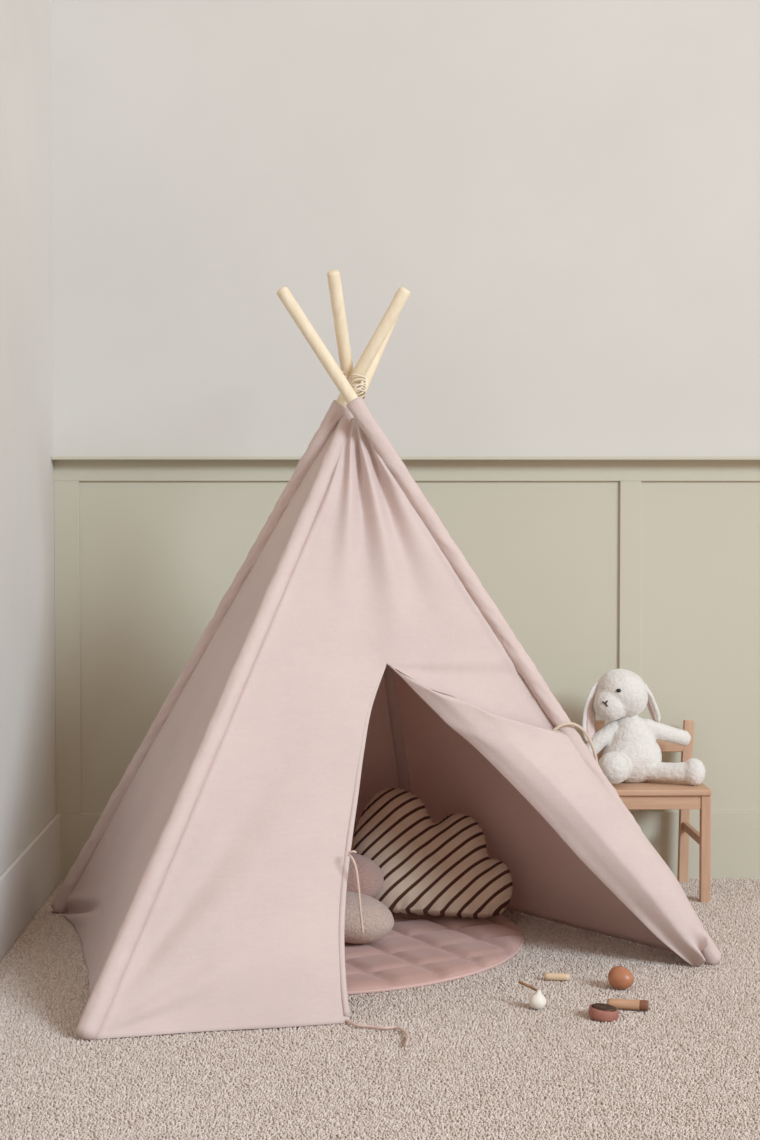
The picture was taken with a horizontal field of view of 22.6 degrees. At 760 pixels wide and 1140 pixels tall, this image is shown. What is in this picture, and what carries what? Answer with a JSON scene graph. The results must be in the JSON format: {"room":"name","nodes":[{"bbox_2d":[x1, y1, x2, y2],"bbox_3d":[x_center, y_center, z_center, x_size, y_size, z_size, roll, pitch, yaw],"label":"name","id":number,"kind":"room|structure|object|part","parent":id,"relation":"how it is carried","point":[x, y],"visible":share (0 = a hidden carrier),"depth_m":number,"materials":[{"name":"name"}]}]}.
{"room":"children's room","nodes":[
{"label":"children's room","id":0,"kind":"room"},
{"bbox_2d":[0,0,55,874],"bbox_3d":[-0.841,-0.439,2.182,0.100,2.800,5.621,0,2,-1],"label":"wall","id":1,"kind":"structure","parent":0,"point":[27,581],"depth_m":4.42,"materials":[{"name":"white paint"}]},
{"bbox_2d":[0,814,60,960],"bbox_3d":[-0.785,0.825,2.164,0.011,0.175,5.481,0,2,-1],"label":"baseboard","id":2,"kind":"structure","parent":1,"relation":"attached to","point":[30,879],"depth_m":4.40,"materials":[{"name":"white paint"}]},
{"bbox_2d":[0,881,759,1139],"bbox_3d":[0.837,0.934,2.264,3.457,0.050,5.621,0,2,-1],"label":"floor","id":3,"kind":"structure","parent":0,"point":[60,881],"depth_m":3.23,"materials":[{"name":"beige carpet"}]},
{"bbox_2d":[0,878,759,1139],"bbox_3d":[0.194,0.846,3.748,2.001,0.007,2.325,0,2,-1],"label":"carpet","id":4,"kind":"structure","parent":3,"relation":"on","point":[65,991],"depth_m":3.35,"materials":[{"name":"beige carpet"}]},
{"bbox_2d":[51,270,720,1045],"bbox_3d":[-0.027,0.099,4.052,1.385,1.473,1.324,-1,2,-18],"label":"tent","id":5,"kind":"object","parent":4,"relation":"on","point":[355,652],"visible":0.98,"depth_m":3.96,"materials":[{"name":"pink fabric"}]},
{"bbox_3d":[-0.600,0.257,3.945,0.767,1.160,0.858,1,3,26],"label":"panel","id":6,"kind":"part","parent":5,"relation":"part of","materials":[{"name":"pink fabric"}]},
{"bbox_3d":[-0.048,0.630,3.694,0.033,0.155,0.013,0,2,10],"label":"tie cord","id":7,"kind":"part","parent":5,"relation":"part of","materials":[{"name":"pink fabric"}]},
{"bbox_3d":[-0.252,0.238,4.391,0.920,1.162,0.529,-1,2,-18],"label":"panel","id":8,"kind":"part","parent":5,"relation":"part of","materials":[{"name":"pink fabric"}]},
{"bbox_3d":[0.013,0.849,3.504,0.060,0.007,0.195,-2,3,-36],"label":"tie cord","id":9,"kind":"part","parent":5,"relation":"part of","materials":[{"name":"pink fabric"}]},
{"bbox_3d":[0.199,0.244,4.228,0.531,1.162,0.997,-2,3,-38],"label":"panel","id":10,"kind":"part","parent":5,"relation":"part of","materials":[{"name":"pink fabric"}]},
{"bbox_3d":[0.420,0.389,4.033,0.121,0.136,0.022,-1,3,-29],"label":"tie cord","id":11,"kind":"part","parent":5,"relation":"part of","materials":[{"name":"fabric"}]},
{"bbox_2d":[344,912,523,994],"bbox_3d":[-0.150,0.817,4.215,0.978,0.020,0.902,-1,2,-18],"label":"play mat","id":12,"kind":"object","parent":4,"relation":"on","point":[427,949],"visible":0.15,"depth_m":4.06,"materials":[{"name":"pink fabric"}]},
{"bbox_2d":[344,891,393,943],"bbox_3d":[-0.069,0.752,4.118,0.200,0.111,0.160,0,2,-1],"label":"cushion","id":13,"kind":"object","parent":12,"relation":"on","point":[378,920],"visible":0.55,"depth_m":4.06,"materials":[{"name":"fabric"}]},
{"bbox_2d":[347,853,383,896],"bbox_3d":[-0.066,0.679,4.195,0.148,0.109,0.136,0,2,-1],"label":"cushion","id":14,"kind":"object","parent":13,"relation":"on","point":[371,879],"visible":0.48,"depth_m":4.15,"materials":[{"name":"pink fabric"}]},
{"bbox_2d":[352,788,512,918],"bbox_3d":[0.118,0.651,4.362,0.366,0.291,0.182,0,2,-4],"label":"cushion","id":15,"kind":"object","parent":12,"relation":"on","point":[444,867],"visible":0.97,"depth_m":4.30,"materials":[{"name":"beige fabric"}]},
{"bbox_2d":[518,981,545,1009],"bbox_3d":[0.298,0.824,3.681,0.033,0.048,0.061,-1,3,-31],"label":"maraca","id":16,"kind":"object","parent":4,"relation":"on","point":[537,1001],"visible":1,"depth_m":3.66,"materials":[{"name":"white paint"}]},
{"bbox_3d":[0.289,0.808,3.683,0.048,0.016,0.005,2,3,39],"label":"stem","id":17,"kind":"part","parent":16,"relation":"part of","materials":[{"name":"brown wood"}]},
{"bbox_3d":[0.305,0.830,3.670,0.034,0.037,0.034,0,2,-1],"label":"bulb","id":18,"kind":"part","parent":16,"relation":"part of","materials":[{"name":"white paint"}]},
{"bbox_2d":[544,973,569,980],"bbox_3d":[0.362,0.831,3.881,0.051,0.016,0.016,0,2,9],"label":"peg","id":19,"kind":"object","parent":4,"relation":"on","point":[547,976],"visible":1,"depth_m":3.88,"materials":[{"name":"brown wood"}]},
{"bbox_2d":[588,1003,618,1021],"bbox_3d":[0.424,0.839,3.605,0.057,0.029,0.057,0,2,-1],"label":"disc","id":20,"kind":"object","parent":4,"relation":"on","point":[602,1012],"visible":1,"depth_m":3.58,"materials":[{"name":"wood"}]},
{"bbox_2d":[608,966,633,989],"bbox_3d":[0.483,0.819,3.815,0.051,0.046,0.049,0,2,-1],"label":"ball","id":21,"kind":"object","parent":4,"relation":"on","point":[619,977],"visible":1,"depth_m":3.80,"materials":[{"name":"brown wood"}]},
{"bbox_2d":[607,998,648,1010],"bbox_3d":[0.478,0.837,3.660,0.079,0.020,0.020,1,2,13],"label":"stick","id":22,"kind":"object","parent":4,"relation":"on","point":[643,1005],"visible":0.94,"depth_m":3.65,"materials":[{"name":"beige wood"}]},
{"bbox_2d":[595,720,711,902],"bbox_3d":[0.678,0.598,4.745,0.254,0.420,0.273,0,2,-1],"label":"child chair","id":23,"kind":"object","parent":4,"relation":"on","point":[649,794],"visible":0.41,"depth_m":4.62,"materials":[{"name":"brown wood"}]},
{"bbox_3d":[0.567,0.455,4.856,0.035,0.143,0.036,0,2,-1],"label":"post","id":24,"kind":"part","parent":23,"relation":"part of","materials":[{"name":"brown wood"}]},
{"bbox_2d":[582,669,705,785],"bbox_3d":[0.642,0.387,4.706,0.300,0.282,0.176,0,2,-11],"label":"rabbit","id":25,"kind":"object","parent":23,"relation":"on","point":[631,752],"visible":0.93,"depth_m":4.68},
{"bbox_3d":[0.678,0.536,4.726,0.251,0.016,0.240,0,2,-1],"label":"seat","id":26,"kind":"part","parent":23,"relation":"part of","materials":[{"name":"brown wood"}]},
{"bbox_3d":[0.671,0.450,4.855,0.207,0.029,0.016,0,2,-1],"label":"rail","id":27,"kind":"part","parent":23,"relation":"part of","materials":[{"name":"brown wood"}]},
{"bbox_3d":[0.778,0.664,4.861,0.030,0.279,0.024,0,2,-1],"label":"leg","id":28,"kind":"part","parent":23,"relation":"part of","materials":[{"name":"brown wood"}]},
{"bbox_3d":[0.786,0.455,4.860,0.035,0.143,0.036,0,2,-1],"label":"post","id":29,"kind":"part","parent":23,"relation":"part of","materials":[{"name":"brown wood"}]},
{"bbox_3d":[0.792,0.680,4.632,0.024,0.265,0.025,0,2,-1],"label":"leg","id":30,"kind":"part","parent":23,"relation":"part of","materials":[{"name":"brown wood"}]},
{"bbox_2d":[51,0,759,455],"bbox_3d":[0.843,-0.551,4.947,3.357,2.800,0.140,0,2,-1],"label":"wall","id":31,"kind":"structure","parent":0,"point":[564,195],"depth_m":4.85,"materials":[{"name":"white paint"}]},
{"bbox_2d":[54,481,81,813],"bbox_3d":[-0.801,0.200,4.876,0.064,0.855,0.010,0,2,-1],"label":"trim","id":32,"kind":"structure","parent":31,"relation":"attached to","point":[66,493],"depth_m":4.87,"materials":[{"name":"green paint"}]},
{"bbox_2d":[51,456,759,459],"bbox_3d":[0.845,-0.286,4.862,3.357,0.009,0.056,0,2,-1],"label":"trim","id":33,"kind":"structure","parent":31,"relation":"attached to","point":[52,457],"depth_m":4.82,"materials":[{"name":"green paint"}]},
{"bbox_2d":[54,460,759,480],"bbox_3d":[0.845,-0.257,4.884,3.357,0.057,0.010,0,2,-1],"label":"trim","id":34,"kind":"structure","parent":31,"relation":"attached to","point":[64,470],"depth_m":4.87,"materials":[{"name":"green paint"}]},
{"bbox_2d":[60,811,759,880],"bbox_3d":[0.845,0.714,4.923,3.357,0.175,0.010,0,2,-1],"label":"baseboard","id":35,"kind":"structure","parent":31,"relation":"attached to","point":[735,835],"depth_m":4.92,"materials":[{"name":"green paint"}]},
{"bbox_2d":[79,481,759,812],"bbox_3d":[0.845,0.256,4.910,3.357,1.090,0.004,0,2,-1],"label":"wall panel","id":36,"kind":"object","parent":31,"relation":"attached to","point":[158,559],"depth_m":4.89,"materials":[{"name":"green paint"}]},
{"bbox_2d":[619,481,640,811],"bbox_3d":[0.644,0.199,4.899,0.054,0.855,0.010,0,2,-1],"label":"trim","id":37,"kind":"structure","parent":31,"relation":"attached to","point":[630,491],"depth_m":4.89,"materials":[{"name":"green paint"}]}
]}

